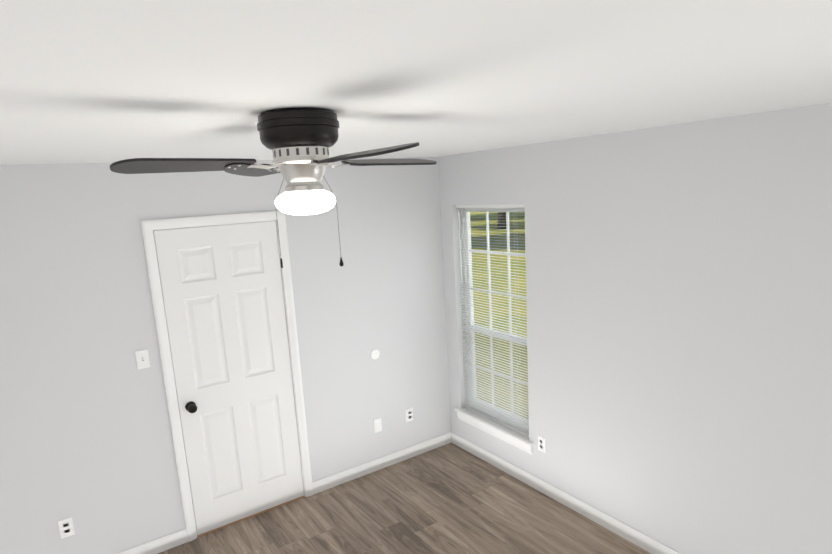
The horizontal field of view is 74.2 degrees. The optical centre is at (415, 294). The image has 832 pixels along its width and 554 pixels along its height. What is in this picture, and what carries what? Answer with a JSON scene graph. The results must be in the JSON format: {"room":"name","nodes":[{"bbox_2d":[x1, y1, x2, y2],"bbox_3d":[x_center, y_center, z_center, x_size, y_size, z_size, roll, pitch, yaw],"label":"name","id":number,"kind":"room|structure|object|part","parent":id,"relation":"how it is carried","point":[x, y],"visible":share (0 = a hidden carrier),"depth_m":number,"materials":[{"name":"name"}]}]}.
{"room":"empty bedroom","nodes":[
{"label":"empty bedroom","id":0,"kind":"room"},
{"bbox_2d":[0,157,450,553],"bbox_3d":[-1.449,0.396,3.568,4.350,2.440,0.120,-10,13,-33],"label":"wall","id":1,"kind":"structure","parent":0,"point":[86,441],"depth_m":3.36,"materials":[{"name":"white paint"}]},
{"bbox_2d":[58,516,74,538],"bbox_3d":[-2.048,1.368,3.223,0.070,0.115,0.008,-10,13,-33],"label":"electrical outlet","id":2,"kind":"object","parent":1,"relation":"attached to","point":[66,527],"visible":1,"depth_m":3.22,"materials":[{"name":"white plastic"}]},
{"bbox_2d":[135,349,149,368],"bbox_3d":[-1.658,0.396,3.340,0.070,0.115,0.018,-10,13,-33],"label":"light switch","id":3,"kind":"object","parent":1,"relation":"attached to","point":[142,358],"visible":1,"depth_m":3.34,"materials":[{"name":"white plastic"}]},
{"bbox_2d":[117,528,187,553],"bbox_3d":[-2.273,1.726,3.117,1.857,0.092,0.014,-10,13,-33],"label":"baseboard","id":4,"kind":"structure","parent":1,"relation":"attached to","point":[167,542],"depth_m":3.53,"materials":[{"name":"white wood"}]},
{"bbox_2d":[140,211,312,541],"bbox_3d":[-1.231,0.524,3.727,0.890,2.105,0.139,-10,13,-33],"label":"door frame","id":5,"kind":"structure","parent":1,"relation":"attached to","point":[148,227],"depth_m":3.56,"materials":[{"name":"white wood"}]},
{"bbox_2d":[153,221,303,534],"bbox_3d":[-1.206,0.555,3.706,0.769,2.030,0.044,-10,13,-33],"label":"door","id":6,"kind":"structure","parent":1,"relation":"in","point":[223,296],"depth_m":3.67,"materials":[{"name":"white wood"}]},
{"bbox_2d":[185,401,196,412],"bbox_3d":[-1.432,0.727,3.515,0.066,0.066,0.074,-10,13,-33],"label":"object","id":7,"kind":"structure","parent":6,"relation":"attached to","point":[190,406],"depth_m":3.50,"materials":[{"name":"black metal"}]},
{"bbox_3d":[-0.884,0.496,3.898,0.011,1.747,0.011,-10,13,-33],"label":"door hinges","id":8,"kind":"part","parent":6,"relation":"part of","materials":[{"name":"black metal"}]},
{"bbox_2d":[371,349,379,358],"bbox_3d":[-0.317,0.468,4.281,0.080,0.080,0.006,-10,13,-33],"label":"electrical outlet cover","id":9,"kind":"object","parent":1,"relation":"attached to","point":[375,353],"visible":1,"depth_m":4.28,"materials":[{"name":"white plastic"}]},
{"bbox_2d":[373,417,381,432],"bbox_3d":[-0.303,1.042,4.376,0.070,0.115,0.007,-10,13,-33],"label":"electrical outlet plate","id":10,"kind":"object","parent":1,"relation":"attached to","point":[377,425],"visible":1,"depth_m":4.37,"materials":[{"name":"white plastic"}]},
{"bbox_2d":[312,432,451,494],"bbox_3d":[-0.229,1.352,4.470,1.323,0.092,0.014,-10,13,-33],"label":"baseboard","id":11,"kind":"structure","parent":1,"relation":"attached to","point":[337,479],"depth_m":4.42,"materials":[{"name":"white wood"}]},
{"bbox_2d":[405,407,412,422],"bbox_3d":[-0.053,0.996,4.541,0.070,0.115,0.008,-10,13,-33],"label":"electrical outlet","id":12,"kind":"object","parent":1,"relation":"attached to","point":[409,414],"visible":1,"depth_m":4.54,"materials":[{"name":"white plastic"}]},
{"bbox_2d":[157,443,650,553],"bbox_3d":[-0.118,1.915,1.978,4.350,0.100,4.590,-10,13,-33],"label":"floor","id":13,"kind":"structure","parent":0,"point":[450,498],"depth_m":3.71,"materials":[{"name":"brown wood"}]},
{"bbox_2d":[197,496,304,536],"bbox_3d":[-1.176,1.554,3.929,0.766,0.004,0.122,-10,13,-33],"label":"threshold","id":14,"kind":"object","parent":13,"relation":"on","point":[249,516],"visible":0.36,"depth_m":3.87,"materials":[{"name":"brown wood"}]},
{"bbox_2d":[0,0,831,164],"bbox_3d":[-0.262,-0.576,1.506,4.350,0.100,4.590,-10,13,-33],"label":"ceiling","id":15,"kind":"structure","parent":0,"point":[97,81],"depth_m":1.17,"materials":[{"name":"white paint"}]},
{"bbox_2d":[110,107,436,267],"bbox_3d":[-0.346,-0.318,1.713,0.788,0.474,0.788,-2,11,6],"label":"ceiling fan","id":16,"kind":"object","parent":15,"relation":"hanging from","point":[299,141],"visible":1,"depth_m":1.61,"materials":[{"name":"black metal"}]},
{"bbox_3d":[-0.616,-0.347,1.479,0.369,0.031,0.136,-10,13,-33],"label":"blade","id":17,"kind":"part","parent":16,"relation":"part of","materials":[{"name":"black wood"}]},
{"bbox_3d":[-0.575,-0.440,1.960,0.136,0.031,0.369,-10,13,-33],"label":"blade","id":18,"kind":"part","parent":16,"relation":"part of","materials":[{"name":"black wood"}]},
{"bbox_3d":[-0.350,-0.384,1.700,0.180,0.132,0.180,-10,13,-33],"label":"motor","id":19,"kind":"part","parent":16,"relation":"part of","materials":[{"name":"silver metal"}]},
{"bbox_3d":[-0.344,-0.289,1.718,0.188,0.082,0.188,-10,13,-33],"label":"globe","id":20,"kind":"part","parent":16,"relation":"part of","materials":[{"name":"white glass"}]},
{"bbox_3d":[-0.127,-0.367,1.434,0.136,0.031,0.369,-10,13,-33],"label":"blade","id":21,"kind":"part","parent":16,"relation":"part of","materials":[{"name":"black wood"}]},
{"bbox_3d":[-0.086,-0.460,1.915,0.369,0.031,0.136,-10,13,-33],"label":"blade","id":22,"kind":"part","parent":16,"relation":"part of","materials":[{"name":"black wood"}]},
{"bbox_2d":[438,103,831,553],"bbox_3d":[1.571,0.361,2.835,0.160,2.440,4.470,-10,13,-33],"label":"wall","id":23,"kind":"structure","parent":0,"point":[679,310],"depth_m":2.92,"materials":[{"name":"white paint"}]},
{"bbox_2d":[455,408,533,454],"bbox_3d":[0.630,1.062,4.360,0.120,0.096,0.880,-10,13,-33],"label":"window sill","id":24,"kind":"structure","parent":23,"relation":"attached to","point":[521,441],"depth_m":4.29,"materials":[{"name":"white wood"}]},
{"bbox_2d":[461,204,528,431],"bbox_3d":[0.652,0.163,4.241,0.062,1.710,0.790,-10,13,-33],"label":"window","id":25,"kind":"structure","parent":23,"relation":"in","point":[466,222],"depth_m":4.34,"materials":[{"name":"white plastic"}]},
{"bbox_2d":[456,204,528,436],"bbox_3d":[0.588,0.173,4.198,0.038,1.701,0.778,-10,13,-33],"label":"window blind","id":26,"kind":"object","parent":25,"relation":"attached to","point":[502,422],"visible":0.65,"depth_m":4.22,"materials":[{"name":"white plastic"}]},
{"bbox_2d":[475,332,527,417],"bbox_3d":[0.697,0.639,4.343,0.001,0.668,0.726,-10,13,-33],"label":"screen","id":27,"kind":"object","parent":25,"relation":"attached to","point":[501,369],"depth_m":4.36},
{"bbox_2d":[538,435,545,452],"bbox_3d":[0.891,1.062,3.903,0.008,0.115,0.070,-10,13,-33],"label":"electrical outlet","id":28,"kind":"object","parent":23,"relation":"attached to","point":[541,443],"visible":1,"depth_m":3.89,"materials":[{"name":"white plastic"}]},
{"bbox_2d":[451,432,680,553],"bbox_3d":[1.532,1.518,3.055,0.014,0.092,4.350,-10,13,-33],"label":"baseboard","id":29,"kind":"structure","parent":23,"relation":"attached to","point":[629,533],"depth_m":3.75,"materials":[{"name":"white wood"}]},
{"label":"outside","id":30,"kind":"structure","parent":0,"visible":0},
{"bbox_2d":[470,212,528,418],"bbox_3d":[101.478,-32.793,155.883,650.000,0.001,650.000,-10,13,-33],"label":"ground","id":31,"kind":"structure","parent":30,"point":[514,221],"depth_m":14.85,"materials":[{"name":"green plant"}]},
{"bbox_2d":[497,212,505,228],"bbox_3d":[4.958,-10.355,31.431,9.142,13.157,11.102,-10,13,-33],"label":"tree","id":32,"kind":"object","parent":31,"relation":"on","point":[501,220],"depth_m":32.35,"materials":[{"name":"green plant"}]}
]}

